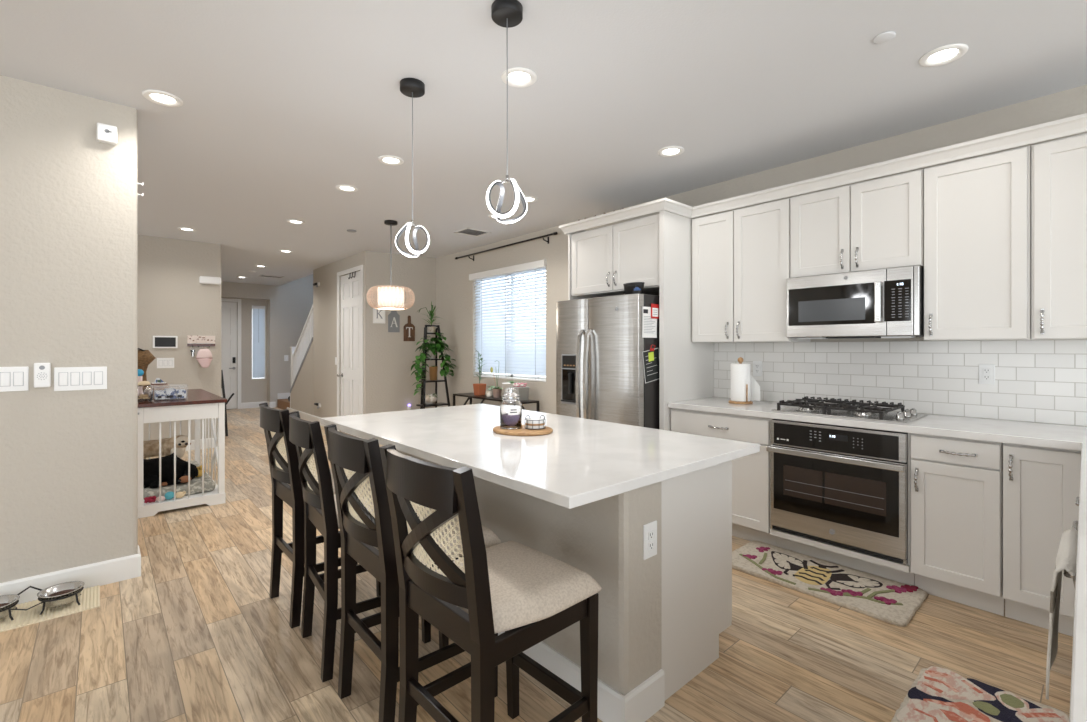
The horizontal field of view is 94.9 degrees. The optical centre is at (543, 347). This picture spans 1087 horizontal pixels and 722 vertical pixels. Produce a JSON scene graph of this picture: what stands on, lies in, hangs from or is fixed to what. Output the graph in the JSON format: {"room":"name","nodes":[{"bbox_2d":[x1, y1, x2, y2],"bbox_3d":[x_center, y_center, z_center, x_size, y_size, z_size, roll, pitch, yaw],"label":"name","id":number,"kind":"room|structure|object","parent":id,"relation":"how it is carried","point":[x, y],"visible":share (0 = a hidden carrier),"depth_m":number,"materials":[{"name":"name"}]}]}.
{"room":"kitchen","nodes":[
{"label":"kitchen","id":0,"kind":"room"},
{"bbox_2d":[0,75,137,582],"bbox_3d":[-4.345,-0.032,1.249,5.165,2.720,0.160,0,0,-42],"label":"wall","id":1,"kind":"structure","parent":0,"point":[69,198],"depth_m":2.70,"materials":[{"name":"beige paint"}]},
{"bbox_2d":[0,366,28,391],"bbox_3d":[-2.752,0.160,2.551,0.167,0.127,0.009,0,0,-42],"label":"light switch","id":2,"kind":"object","parent":1,"relation":"attached to","point":[11,378],"visible":1,"depth_m":2.57,"materials":[{"name":"white plastic"}]},
{"bbox_2d":[34,363,50,387],"bbox_3d":[-2.642,0.143,2.631,0.062,0.130,0.035,0,0,-42],"label":"intercom","id":3,"kind":"object","parent":1,"relation":"attached to","point":[42,371],"visible":1,"depth_m":2.62,"materials":[{"name":"white plastic"}]},
{"bbox_2d":[0,545,140,603],"bbox_3d":[-4.340,1.263,1.254,5.179,0.130,0.188,0,0,-42],"label":"baseboard","id":4,"kind":"structure","parent":1,"relation":"attached to","point":[127,567],"depth_m":2.74,"materials":[{"name":"white paint"}]},
{"bbox_2d":[54,367,106,390],"bbox_3d":[-2.539,0.168,2.740,0.209,0.127,0.009,0,0,-42],"label":"light switch","id":5,"kind":"object","parent":1,"relation":"attached to","point":[65,378],"visible":1,"depth_m":2.73,"materials":[{"name":"white plastic"}]},
{"bbox_2d":[97,123,116,144],"bbox_3d":[-2.445,-1.198,2.796,0.088,0.097,0.051,0,0,-42],"label":"sensor","id":6,"kind":"object","parent":1,"relation":"attached to","point":[107,134],"visible":1,"depth_m":2.78,"materials":[{"name":"white plastic"}]},
{"bbox_2d":[138,235,220,440],"bbox_3d":[-8.121,-0.032,6.295,6.225,2.720,4.400,0,0,-42],"label":"wall","id":7,"kind":"structure","parent":0,"point":[172,301],"depth_m":6.42,"materials":[{"name":"beige paint"}]},
{"bbox_2d":[153,336,177,347],"bbox_3d":[-4.779,-0.075,6.305,0.251,0.156,0.024,0,0,-42],"label":"panel","id":8,"kind":"object","parent":7,"relation":"attached to","point":[158,341],"visible":1,"depth_m":6.30,"materials":[{"name":"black plastic"}]},
{"bbox_2d":[157,358,173,367],"bbox_3d":[-4.780,0.190,6.314,0.176,0.130,0.009,0,0,-42],"label":"light switch","id":9,"kind":"object","parent":7,"relation":"attached to","point":[161,362],"visible":1,"depth_m":6.31,"materials":[{"name":"white plastic"}]},
{"bbox_2d":[187,335,214,346],"bbox_3d":[-4.485,-0.085,6.547,0.305,0.154,0.053,0,0,-42],"label":"hook rack","id":10,"kind":"object","parent":7,"relation":"attached to","point":[192,341],"visible":1,"depth_m":6.55,"materials":[{"name":"white"}]},
{"bbox_2d":[196,348,212,367],"bbox_3d":[-4.426,0.119,6.517,0.158,0.278,0.159,0,0,7],"label":"baseball cap","id":11,"kind":"object","parent":10,"relation":"hanging from","point":[204,356],"visible":1,"depth_m":6.47,"materials":[{"name":"pink fabric"}]},
{"bbox_2d":[186,438,217,450],"bbox_3d":[-8.104,1.263,6.287,6.239,0.130,4.394,0,0,-42],"label":"baseboard","id":12,"kind":"structure","parent":7,"relation":"attached to","point":[192,441],"depth_m":6.58,"materials":[{"name":"white paint"}]},
{"bbox_2d":[199,276,220,284],"bbox_3d":[-4.412,-0.894,6.611,0.241,0.100,0.055,0,0,-42],"label":"door chime","id":13,"kind":"object","parent":7,"relation":"attached to","point":[202,279],"visible":1,"depth_m":6.59,"materials":[{"name":"white plastic"}]},
{"bbox_2d":[221,274,312,408],"bbox_3d":[-6.377,-1.322,11.056,2.960,5.300,0.400,0,0,-42],"label":"wall","id":14,"kind":"structure","parent":0,"point":[288,306],"depth_m":11.16,"materials":[{"name":"beige paint"}]},
{"bbox_2d":[221,298,240,408],"bbox_3d":[-7.012,0.131,10.582,1.040,2.395,0.095,0,0,-42],"label":"door","id":15,"kind":"structure","parent":14,"relation":"in","point":[230,310],"depth_m":10.82,"materials":[{"name":"white paint"}]},
{"bbox_2d":[252,305,264,378],"bbox_3d":[-6.381,-0.124,11.170,0.275,1.645,0.085,0,0,-42],"label":"window","id":16,"kind":"structure","parent":14,"relation":"in","point":[258,312],"depth_m":11.16,"materials":[{"name":"white paint"}]},
{"bbox_2d":[241,401,275,408],"bbox_3d":[-6.292,1.263,11.022,0.620,0.130,0.264,0,0,-42],"label":"baseboard","id":17,"kind":"structure","parent":14,"relation":"attached to","point":[247,404],"depth_m":11.06,"materials":[{"name":"white paint"}]},
{"bbox_2d":[291,251,435,431],"bbox_3d":[-3.358,-0.032,8.850,1.060,2.720,3.890,0,0,-42],"label":"wall","id":18,"kind":"structure","parent":0,"point":[388,359],"depth_m":7.56,"materials":[{"name":"beige paint"}]},
{"bbox_2d":[290,305,312,407],"bbox_3d":[-4.560,0.248,9.481,0.118,2.160,1.430,0,0,-42],"label":"stair railing","id":19,"kind":"object","parent":18,"relation":"on","point":[298,353],"visible":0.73,"depth_m":9.47,"materials":[{"name":"white wood"}]},
{"bbox_2d":[287,407,363,438],"bbox_3d":[-1.905,1.263,7.205,1.074,0.130,8.700,0,0,-42],"label":"baseboard","id":20,"kind":"structure","parent":18,"relation":"attached to","point":[305,416],"depth_m":9.09,"materials":[{"name":"white paint"}]},
{"bbox_2d":[337,265,362,438],"bbox_3d":[-2.951,0.063,7.572,0.124,2.530,1.030,0,0,-42],"label":"door","id":21,"kind":"structure","parent":18,"relation":"in","point":[351,375],"depth_m":7.60,"materials":[{"name":"white paint"}]},
{"bbox_2d":[373,308,384,323],"bbox_3d":[-2.384,-0.482,7.240,0.176,0.250,0.021,0,0,-35],"label":"letter sign","id":22,"kind":"object","parent":18,"relation":"attached to","point":[378,314],"visible":0.75,"depth_m":7.23,"materials":[{"name":"white paint"}]},
{"bbox_2d":[388,310,399,331],"bbox_3d":[-2.207,-0.395,7.366,0.170,0.325,0.016,0,0,-35],"label":"letter sign","id":23,"kind":"object","parent":18,"relation":"attached to","point":[393,317],"visible":1,"depth_m":7.36,"materials":[{"name":"grey"}]},
{"bbox_2d":[404,316,414,340],"bbox_3d":[-2.016,-0.294,7.496,0.170,0.385,0.019,0,0,-35],"label":"letter sign","id":24,"kind":"object","parent":18,"relation":"attached to","point":[409,329],"visible":1,"depth_m":7.49,"materials":[{"name":"brown wood"}]},
{"bbox_2d":[0,407,1072,721],"bbox_3d":[-3.592,1.368,3.363,9.100,0.080,16.600,0,0,-42],"label":"floor","id":25,"kind":"structure","parent":0,"point":[200,635],"depth_m":2.17,"materials":[{"name":"brown wood"}]},
{"bbox_2d":[0,585,99,631],"bbox_3d":[-2.606,1.323,2.465,0.620,0.008,0.297,0,0,-42],"label":"pet mat","id":26,"kind":"object","parent":25,"relation":"on","point":[89,598],"visible":0.59,"depth_m":2.51,"materials":[{"name":"beige"}]},
{"bbox_2d":[0,586,83,619],"bbox_3d":[-2.567,1.265,2.486,0.408,0.103,0.193,0,0,-42],"label":"stand","id":27,"kind":"object","parent":26,"relation":"on","point":[9,609],"visible":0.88,"depth_m":2.48,"materials":[{"name":"black metal"}]},
{"bbox_2d":[0,594,19,618],"bbox_3d":[-2.663,1.270,2.416,0.176,0.068,0.176,0,0,-42],"label":"pet bowl","id":28,"kind":"object","parent":27,"relation":"in","point":[10,598],"visible":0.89,"depth_m":2.48,"materials":[{"name":"silver metal"}]},
{"bbox_2d":[37,581,84,607],"bbox_3d":[-2.473,1.270,2.559,0.176,0.068,0.176,0,0,-42],"label":"pet bowl","id":29,"kind":"object","parent":27,"relation":"in","point":[77,585],"visible":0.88,"depth_m":2.55,"materials":[{"name":"silver metal"}]},
{"bbox_2d":[138,389,226,517],"bbox_3d":[-3.426,0.883,4.614,0.620,0.890,1.480,0,0,-42],"label":"dog crate","id":30,"kind":"object","parent":25,"relation":"on","point":[198,404],"visible":0.5,"depth_m":4.14,"materials":[{"name":"white wood"}]},
{"bbox_2d":[138,381,152,401],"bbox_3d":[-3.255,0.353,4.064,0.116,0.170,0.115,0,0,-42],"label":"jar","id":31,"kind":"object","parent":30,"relation":"on","point":[145,390],"visible":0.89,"depth_m":4.03,"materials":[{"name":"clear glass"}]},
{"bbox_2d":[138,348,154,380],"bbox_3d":[-3.674,0.220,4.494,0.290,0.436,0.288,0,0,-42],"label":"table lamp","id":32,"kind":"object","parent":30,"relation":"on","point":[145,357],"visible":0.32,"depth_m":4.47,"materials":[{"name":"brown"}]},
{"bbox_2d":[154,388,185,399],"bbox_3d":[-3.190,0.376,4.262,0.235,0.121,0.200,0,0,-42],"label":"storage box","id":33,"kind":"object","parent":30,"relation":"on","point":[169,393],"visible":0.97,"depth_m":4.21,"materials":[{"name":"white plastic"}]},
{"bbox_2d":[143,460,214,498],"bbox_3d":[-3.391,1.195,4.575,0.490,0.084,1.155,0,0,-42],"label":"pet bed","id":34,"kind":"object","parent":30,"relation":"on","point":[196,483],"visible":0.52,"depth_m":4.20,"materials":[{"name":"white fabric"}]},
{"bbox_2d":[143,435,190,458],"bbox_3d":[-3.454,0.944,4.500,0.489,0.402,0.264,0,0,-19],"label":"dog","id":35,"kind":"object","parent":34,"relation":"on","point":[151,447],"visible":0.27,"depth_m":4.47},
{"bbox_2d":[143,453,197,487],"bbox_3d":[-3.189,1.037,4.229,0.415,0.238,0.324,0,0,-42],"label":"dog","id":36,"kind":"object","parent":34,"relation":"on","point":[150,466],"visible":0.79,"depth_m":4.18},
{"bbox_2d":[143,481,218,505],"bbox_3d":[-3.429,1.253,4.618,0.580,0.030,1.430,0,0,-42],"label":"dog bed","id":37,"kind":"object","parent":30,"relation":"on","point":[211,496],"depth_m":4.12,"materials":[{"name":"white plastic"}]},
{"bbox_2d":[221,370,233,435],"bbox_3d":[-4.902,0.828,7.657,0.211,1.002,0.409,0,0,-42],"label":"folding chair","id":38,"kind":"object","parent":25,"relation":"on","point":[222,379],"visible":0.31,"depth_m":7.50,"materials":[{"name":"black plastic"}]},
{"bbox_2d":[277,399,289,409],"bbox_3d":[-5.170,1.238,10.971,0.930,0.180,1.270,0,0,-42],"label":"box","id":39,"kind":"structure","parent":25,"relation":"on","point":[283,404],"depth_m":10.82,"materials":[{"name":"brown wood"}]},
{"bbox_2d":[259,402,380,627],"bbox_3d":[-1.183,0.809,2.644,0.550,1.040,0.435,0,0,-42],"label":"bar stool","id":40,"kind":"object","parent":25,"relation":"on","point":[285,476],"visible":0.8,"depth_m":2.42,"materials":[{"name":"brown wood"}]},
{"bbox_2d":[289,411,430,681],"bbox_3d":[-0.842,0.809,2.261,0.550,1.040,0.435,0,0,-37],"label":"bar stool","id":41,"kind":"object","parent":25,"relation":"on","point":[320,505],"visible":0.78,"depth_m":2.02,"materials":[{"name":"brown wood"}]},
{"bbox_2d":[324,424,500,721],"bbox_3d":[-0.505,0.809,1.883,0.550,1.040,0.435,0,0,-41],"label":"bar stool","id":42,"kind":"object","parent":25,"relation":"on","point":[370,543],"visible":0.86,"depth_m":1.68,"materials":[{"name":"brown wood"}]},
{"bbox_2d":[416,325,449,408],"bbox_3d":[-1.568,0.500,7.100,0.514,1.660,0.325,0,0,-42],"label":"ladder shelf","id":43,"kind":"object","parent":25,"relation":"on","point":[422,404],"visible":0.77,"depth_m":7.10,"materials":[{"name":"black metal"}]},
{"bbox_2d":[419,302,439,332],"bbox_3d":[-1.636,-0.447,7.143,0.416,0.460,0.288,0,0,-42],"label":"potted plant","id":44,"kind":"object","parent":43,"relation":"on","point":[432,329],"visible":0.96,"depth_m":7.12,"materials":[{"name":"green plant"}]},
{"bbox_2d":[425,393,437,403],"bbox_3d":[-1.624,0.727,7.128,0.250,0.140,0.266,0,0,-42],"label":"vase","id":45,"kind":"object","parent":43,"relation":"on","point":[429,398],"visible":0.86,"depth_m":7.05,"materials":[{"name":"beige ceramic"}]},
{"bbox_2d":[411,332,455,394],"bbox_3d":[-1.586,0.214,7.106,0.719,0.884,0.350,0,0,-42],"label":"potted plant","id":46,"kind":"object","parent":43,"relation":"on","point":[431,353],"visible":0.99,"depth_m":7.06,"materials":[{"name":"green plant"}]},
{"bbox_2d":[429,366,437,379],"bbox_3d":[-1.581,0.359,7.167,0.126,0.207,0.126,0,0,-42],"label":"flower pot","id":47,"kind":"object","parent":43,"relation":"on","point":[432,370],"visible":0.95,"depth_m":7.12,"materials":[{"name":"brown wood"}]},
{"bbox_2d":[379,444,601,721],"bbox_3d":[-0.165,0.809,1.500,0.550,1.040,0.435,0,0,-43],"label":"bar stool","id":48,"kind":"object","parent":25,"relation":"on","point":[526,593],"visible":1,"depth_m":1.38,"materials":[{"name":"brown wood"}]},
{"bbox_2d":[453,393,539,411],"bbox_3d":[-0.633,0.972,6.274,0.290,0.712,1.440,0,0,-42],"label":"console table","id":49,"kind":"object","parent":25,"relation":"on","point":[470,396],"visible":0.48,"depth_m":6.26,"materials":[{"name":"brown wood"}]},
{"bbox_2d":[473,349,485,395],"bbox_3d":[-0.838,0.316,6.509,0.221,0.598,0.159,0,0,30],"label":"potted plant","id":50,"kind":"object","parent":49,"relation":"on","point":[479,388],"visible":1,"depth_m":6.48,"materials":[{"name":"green plant"}]},
{"bbox_2d":[488,361,502,397],"bbox_3d":[-0.618,0.385,6.202,0.213,0.462,0.323,0,0,-26],"label":"potted plant","id":51,"kind":"object","parent":49,"relation":"on","point":[497,391],"visible":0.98,"depth_m":6.18,"materials":[{"name":"green plant"}]},
{"bbox_2d":[510,383,528,400],"bbox_3d":[-0.278,0.513,5.852,0.168,0.205,0.170,0,0,-42],"label":"potted plant","id":52,"kind":"object","parent":49,"relation":"on","point":[522,390],"visible":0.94,"depth_m":5.80,"materials":[{"name":"grey metal"}]},
{"bbox_2d":[396,450,731,721],"bbox_3d":[-0.062,0.889,2.665,0.776,0.878,1.894,0,0,-42],"label":"kitchen island","id":53,"kind":"object","parent":25,"relation":"on","point":[662,616],"visible":0.52,"depth_m":1.91,"materials":[{"name":"beige paint"}]},
{"bbox_2d":[320,404,759,508],"bbox_3d":[-0.194,0.431,2.555,1.155,0.034,2.102,0,0,-42],"label":"island countertop","id":54,"kind":"structure","parent":53,"relation":"on","point":[582,461],"depth_m":2.04,"materials":[{"name":"white stone"}]},
{"bbox_2d":[493,424,552,435],"bbox_3d":[-0.103,0.405,2.464,0.262,0.018,0.292,0,0,-42],"label":"serving board","id":55,"kind":"object","parent":54,"relation":"on","point":[523,431],"visible":0.73,"depth_m":2.38,"materials":[{"name":"brown wood"}]},
{"bbox_2d":[500,388,521,428],"bbox_3d":[-0.161,0.296,2.472,0.108,0.198,0.109,0,0,-42],"label":"candle jar","id":56,"kind":"object","parent":55,"relation":"on","point":[510,407],"visible":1,"depth_m":2.43,"materials":[{"name":"clear glass"}]},
{"bbox_2d":[526,417,543,429],"bbox_3d":[-0.041,0.370,2.455,0.092,0.048,0.092,0,0,-42],"label":"tub","id":57,"kind":"object","parent":55,"relation":"on","point":[530,418],"visible":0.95,"depth_m":2.42,"materials":[{"name":"white plastic"}]},
{"bbox_2d":[643,521,656,559],"bbox_3d":[0.389,0.697,1.810,0.078,0.125,0.009,0,0,-42],"label":"wall outlet","id":58,"kind":"object","parent":53,"relation":"attached to","point":[650,529],"visible":1,"depth_m":1.80,"materials":[{"name":"white plastic"}]},
{"bbox_2d":[556,290,658,428],"bbox_3d":[0.705,0.452,4.250,0.980,1.752,0.884,0,0,-42],"label":"refrigerator","id":59,"kind":"object","parent":25,"relation":"on","point":[600,344],"visible":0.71,"depth_m":3.86,"materials":[{"name":"grey metal"}]},
{"bbox_2d":[623,282,644,293],"bbox_3d":[0.689,-0.450,3.824,0.119,0.093,0.187,0,0,-42],"label":"storage basket","id":60,"kind":"object","parent":59,"relation":"on","point":[629,288],"visible":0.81,"depth_m":3.78,"materials":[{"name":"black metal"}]},
{"bbox_2d":[642,306,656,337],"bbox_3d":[0.795,-0.192,3.734,0.180,0.230,0.004,0,0,-42],"label":"sheet","id":61,"kind":"object","parent":59,"relation":"attached to","point":[649,325],"visible":1,"depth_m":3.72,"materials":[{"name":"white paper"}]},
{"bbox_2d":[642,348,658,382],"bbox_3d":[0.816,0.131,3.752,0.235,0.265,0.002,0,0,-42],"label":"calendar","id":62,"kind":"object","parent":59,"relation":"attached to","point":[651,369],"visible":0.96,"depth_m":3.75,"materials":[{"name":"black paper"}]},
{"bbox_2d":[651,304,658,318],"bbox_3d":[0.844,-0.277,3.769,0.100,0.110,0.005,0,0,-42],"label":"notice","id":63,"kind":"object","parent":59,"relation":"attached to","point":[654,307],"visible":1,"depth_m":3.77,"materials":[{"name":"red plastic"}]},
{"bbox_2d":[659,210,713,430],"bbox_3d":[1.165,0.147,4.005,0.733,2.362,0.040,0,0,-42],"label":"end panel","id":64,"kind":"object","parent":25,"relation":"on","point":[686,368],"visible":0.57,"depth_m":3.87,"materials":[{"name":"white paint"}]},
{"bbox_2d":[671,408,776,545],"bbox_3d":[1.444,0.891,3.720,0.696,0.874,0.756,0,0,-42],"label":"base cabinet","id":65,"kind":"object","parent":25,"relation":"on","point":[751,474],"visible":0.42,"depth_m":3.37,"materials":[{"name":"white paint"}]},
{"bbox_2d":[732,540,926,626],"bbox_3d":[1.573,1.313,2.885,0.500,0.029,0.975,0,0,-42],"label":"kitchen rug","id":66,"kind":"object","parent":25,"relation":"on","point":[886,600],"visible":0.98,"depth_m":2.78,"materials":[{"name":"grey carpet"}]},
{"bbox_2d":[770,419,914,585],"bbox_3d":[1.958,0.891,3.170,0.658,0.874,0.745,0,0,-42],"label":"base cabinet","id":67,"kind":"object","parent":25,"relation":"on","point":[875,565],"visible":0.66,"depth_m":2.91,"materials":[{"name":"white paint"}]},
{"bbox_2d":[766,419,907,564],"bbox_3d":[1.910,0.811,3.127,0.670,0.703,0.729,0,0,-42],"label":"wall oven","id":68,"kind":"object","parent":67,"relation":"in","point":[842,486],"visible":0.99,"depth_m":2.89,"materials":[{"name":"silver metal"}]},
{"bbox_2d":[911,433,1003,615],"bbox_3d":[2.312,0.891,2.742,0.696,0.874,0.362,0,0,-42],"label":"base cabinet","id":69,"kind":"object","parent":25,"relation":"on","point":[957,483],"visible":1,"depth_m":2.53,"materials":[{"name":"white paint"}]},
{"bbox_2d":[891,666,1068,721],"bbox_3d":[1.433,1.315,1.663,0.840,0.024,0.422,0,0,-42],"label":"floral rug","id":70,"kind":"object","parent":25,"relation":"on","point":[938,694],"visible":0.99,"depth_m":1.83,"materials":[{"name":"multicoloured carpet"}]},
{"bbox_2d":[1003,443,1080,636],"bbox_3d":[2.524,0.891,2.504,0.696,0.874,0.267,0,0,-42],"label":"base cabinet","id":71,"kind":"object","parent":25,"relation":"on","point":[1041,485],"visible":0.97,"depth_m":2.32,"materials":[{"name":"white paint"}]},
{"bbox_2d":[1063,521,1077,578],"bbox_3d":[1.570,0.892,1.049,0.640,0.872,0.642,0,0,-42],"label":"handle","id":72,"kind":"object","parent":25,"relation":"on","point":[1075,523],"visible":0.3,"depth_m":1.39,"materials":[{"name":"black metal"}]},
{"bbox_2d":[1046,528,1077,699],"bbox_3d":[1.292,0.642,1.234,0.378,0.314,0.060,0,0,-42],"label":"hand towel","id":73,"kind":"object","parent":72,"relation":"hanging from","point":[1066,558],"visible":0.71,"depth_m":1.18,"materials":[{"name":"beige fabric"}]},
{"bbox_3d":[0.980,0.891,0.478,0.980,0.874,0.612,0,0,-42],"label":"base cabinet","id":74,"kind":"object","parent":25,"relation":"on","visible":0},
{"bbox_2d":[668,397,1086,721],"bbox_3d":[1.134,0.433,2.065,3.338,0.038,2.820,0,0,-42],"label":"countertop","id":75,"kind":"structure","parent":74,"relation":"on","point":[1069,437],"depth_m":2.47,"materials":[{"name":"white stone"}]},
{"bbox_2d":[729,357,752,403],"bbox_3d":[1.481,0.241,3.752,0.170,0.346,0.170,0,0,-42],"label":"paper towel holder","id":76,"kind":"object","parent":75,"relation":"on","point":[740,359],"visible":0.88,"depth_m":3.68,"materials":[{"name":"brown wood"}]},
{"bbox_2d":[731,363,759,401],"bbox_3d":[1.499,0.257,3.734,0.142,0.278,0.190,0,0,-42],"label":"paper towel roll","id":77,"kind":"object","parent":76,"relation":"on","point":[741,375],"visible":0.96,"depth_m":3.70,"materials":[{"name":"white"}]},
{"bbox_2d":[771,396,927,422],"bbox_3d":[1.929,0.379,3.173,0.500,0.069,0.740,0,0,-42],"label":"gas cooktop","id":78,"kind":"object","parent":75,"relation":"in","point":[845,409],"visible":1,"depth_m":3.08,"materials":[{"name":"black metal"}]},
{"bbox_2d":[0,0,1086,285],"bbox_3d":[-3.592,-1.467,3.363,9.100,0.150,16.600,0,0,-42],"label":"ceiling","id":79,"kind":"structure","parent":0,"point":[286,103],"depth_m":2.71,"materials":[{"name":"white paint"}]},
{"bbox_2d":[142,90,182,106],"bbox_3d":[-2.118,-1.387,2.779,0.184,0.010,0.184,0,0,-42],"label":"recessed light","id":80,"kind":"object","parent":79,"relation":"in","point":[163,98],"visible":1,"depth_m":2.77,"materials":[{"name":"white"}]},
{"bbox_2d":[151,94,174,102],"bbox_3d":[-2.118,-1.390,2.779,0.109,0.002,0.109,0,0,-42],"label":"diffuser","id":81,"kind":"object","parent":80,"relation":"attached to","point":[156,98],"depth_m":2.78,"materials":[{"name":"white"}]},
{"bbox_2d":[336,185,357,191],"bbox_3d":[-1.709,-1.387,4.341,0.184,0.010,0.184,0,0,-42],"label":"recessed light","id":82,"kind":"object","parent":79,"relation":"in","point":[346,188],"visible":1,"depth_m":4.34,"materials":[{"name":"white"}]},
{"bbox_2d":[366,220,414,309],"bbox_3d":[-1.678,-0.910,5.491,0.510,0.962,0.510,0,0,-39],"label":"drum pendant","id":83,"kind":"object","parent":79,"relation":"hanging from","point":[390,297],"visible":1,"depth_m":5.37,"materials":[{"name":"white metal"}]},
{"bbox_2d":[378,155,403,164],"bbox_3d":[-1.129,-1.387,3.695,0.184,0.010,0.184,0,0,-42],"label":"recessed light","id":84,"kind":"object","parent":79,"relation":"in","point":[386,159],"visible":1,"depth_m":3.69,"materials":[{"name":"white"}]},
{"bbox_2d":[395,78,429,256],"bbox_3d":[-0.695,-0.935,2.634,0.146,0.912,0.144,0,0,-42],"label":"pendant light","id":85,"kind":"object","parent":79,"relation":"hanging from","point":[410,87],"visible":1,"depth_m":2.62,"materials":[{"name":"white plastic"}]},
{"bbox_2d":[454,228,490,236],"bbox_3d":[-0.852,-1.387,5.986,0.340,0.008,0.300,0,0,-42],"label":"ceiling vent","id":86,"kind":"object","parent":79,"relation":"in","point":[466,231],"visible":1,"depth_m":5.98,"materials":[{"name":"white"}]},
{"bbox_2d":[486,0,526,223],"bbox_3d":[-0.147,-0.952,2.046,0.141,0.879,0.142,0,0,15],"label":"pendant light","id":87,"kind":"object","parent":79,"relation":"hanging from","point":[505,13],"visible":1,"depth_m":2.03,"materials":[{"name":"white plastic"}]},
{"bbox_2d":[501,67,536,87],"bbox_3d":[-0.126,-1.387,2.564,0.184,0.010,0.184,0,0,-42],"label":"recessed light","id":88,"kind":"object","parent":79,"relation":"in","point":[519,77],"visible":0.98,"depth_m":2.56,"materials":[{"name":"white"}]},
{"bbox_2d":[509,72,529,82],"bbox_3d":[-0.126,-1.390,2.564,0.109,0.002,0.109,0,0,-42],"label":"diffuser","id":89,"kind":"object","parent":88,"relation":"attached to","point":[514,77],"depth_m":2.56,"materials":[{"name":"white"}]},
{"bbox_2d":[658,146,683,156],"bbox_3d":[0.901,-1.387,3.526,0.184,0.010,0.184,0,0,-42],"label":"recessed light","id":90,"kind":"object","parent":79,"relation":"in","point":[669,151],"visible":1,"depth_m":3.52,"materials":[{"name":"white"}]},
{"bbox_2d":[873,31,895,43],"bbox_3d":[1.526,-1.388,2.233,0.084,0.008,0.084,0,0,-42],"label":"sprinkler cover","id":91,"kind":"object","parent":79,"relation":"attached to","point":[884,37],"visible":1,"depth_m":2.22,"materials":[{"name":"white paint"}]},
{"bbox_2d":[919,43,967,66],"bbox_3d":[1.898,-1.387,2.371,0.184,0.010,0.184,0,0,-42],"label":"recessed light","id":92,"kind":"object","parent":79,"relation":"in","point":[942,55],"visible":1,"depth_m":2.36,"materials":[{"name":"white"}]},
{"bbox_2d":[928,49,957,61],"bbox_3d":[1.898,-1.390,2.371,0.109,0.002,0.109,0,0,-42],"label":"diffuser","id":93,"kind":"object","parent":92,"relation":"attached to","point":[946,55],"depth_m":2.37,"materials":[{"name":"white"}]},
{"bbox_2d":[436,85,1086,426],"bbox_3d":[-0.082,-1.322,6.082,0.160,5.300,16.000,0,0,-42],"label":"wall","id":94,"kind":"structure","parent":0,"point":[455,292],"depth_m":5.59,"materials":[{"name":"beige paint"}]},
{"bbox_2d":[455,232,557,260],"bbox_3d":[-0.532,-1.256,6.391,0.102,0.089,2.120,0,0,-42],"label":"curtain rod","id":95,"kind":"object","parent":94,"relation":"attached to","point":[553,233],"visible":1,"depth_m":6.17,"materials":[{"name":"black metal"}]},
{"bbox_2d":[469,259,546,381],"bbox_3d":[-0.456,-0.315,6.452,0.168,1.435,1.589,0,0,-42],"label":"window","id":96,"kind":"structure","parent":94,"relation":"in","point":[510,326],"depth_m":6.36,"materials":[{"name":"white paint"}]},
{"bbox_2d":[568,214,658,299],"bbox_3d":[0.815,-0.503,4.397,0.736,1.062,1.011,0,0,-42],"label":"upper cabinet","id":97,"kind":"object","parent":94,"relation":"attached to","point":[602,260],"visible":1,"depth_m":4.17,"materials":[{"name":"white paint"}]},
{"bbox_2d":[559,113,1086,234],"bbox_3d":[1.609,-1.072,3.470,0.779,0.074,3.549,0,0,-42],"label":"trim","id":98,"kind":"structure","parent":97,"relation":"attached to","point":[1077,124],"depth_m":3.06,"materials":[{"name":"white paint"}]},
{"bbox_2d":[692,198,810,342],"bbox_3d":[1.554,-0.539,3.813,0.406,0.990,0.764,0,0,-42],"label":"upper cabinet","id":99,"kind":"object","parent":94,"relation":"attached to","point":[741,258],"visible":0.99,"depth_m":3.68,"materials":[{"name":"white paint"}]},
{"bbox_2d":[753,361,761,375],"bbox_3d":[1.690,0.163,3.945,0.009,0.117,0.072,0,0,-42],"label":"wall outlet","id":100,"kind":"object","parent":94,"relation":"attached to","point":[757,365],"visible":1,"depth_m":3.94,"materials":[{"name":"white plastic"}]},
{"bbox_2d":[791,169,923,277],"bbox_3d":[2.054,-0.754,3.251,0.406,0.559,0.733,0,0,-42],"label":"upper cabinet","id":101,"kind":"object","parent":94,"relation":"attached to","point":[878,223],"visible":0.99,"depth_m":3.10,"materials":[{"name":"white paint"}]},
{"bbox_2d":[787,265,923,338],"bbox_3d":[2.027,-0.266,3.227,0.458,0.412,0.731,0,0,-42],"label":"microwave","id":102,"kind":"object","parent":101,"relation":"attached to","point":[889,302],"visible":1,"depth_m":3.05,"materials":[{"name":"silver metal"}]},
{"bbox_2d":[714,340,1086,425],"bbox_3d":[2.379,0.185,3.186,0.010,0.456,2.801,0,0,-42],"label":"backsplash","id":103,"kind":"structure","parent":94,"relation":"attached to","point":[1040,381],"depth_m":3.12,"materials":[{"name":"white tile"}]},
{"bbox_2d":[924,146,1031,340],"bbox_3d":[2.447,-0.539,2.809,0.406,0.990,0.441,0,0,-42],"label":"upper cabinet","id":104,"kind":"object","parent":94,"relation":"attached to","point":[977,210],"visible":0.99,"depth_m":2.69,"materials":[{"name":"white paint"}]},
{"bbox_2d":[979,364,994,383],"bbox_3d":[2.597,0.153,2.924,0.009,0.117,0.072,0,0,-42],"label":"wall outlet","id":105,"kind":"object","parent":94,"relation":"attached to","point":[986,371],"visible":1,"depth_m":2.92,"materials":[{"name":"white plastic"}]},
{"bbox_2d":[1031,133,1086,339],"bbox_3d":[2.762,-0.539,2.455,0.406,0.990,0.498,0,0,-42],"label":"upper cabinet","id":106,"kind":"object","parent":94,"relation":"attached to","point":[1058,167],"visible":1,"depth_m":2.46,"materials":[{"name":"white paint"}]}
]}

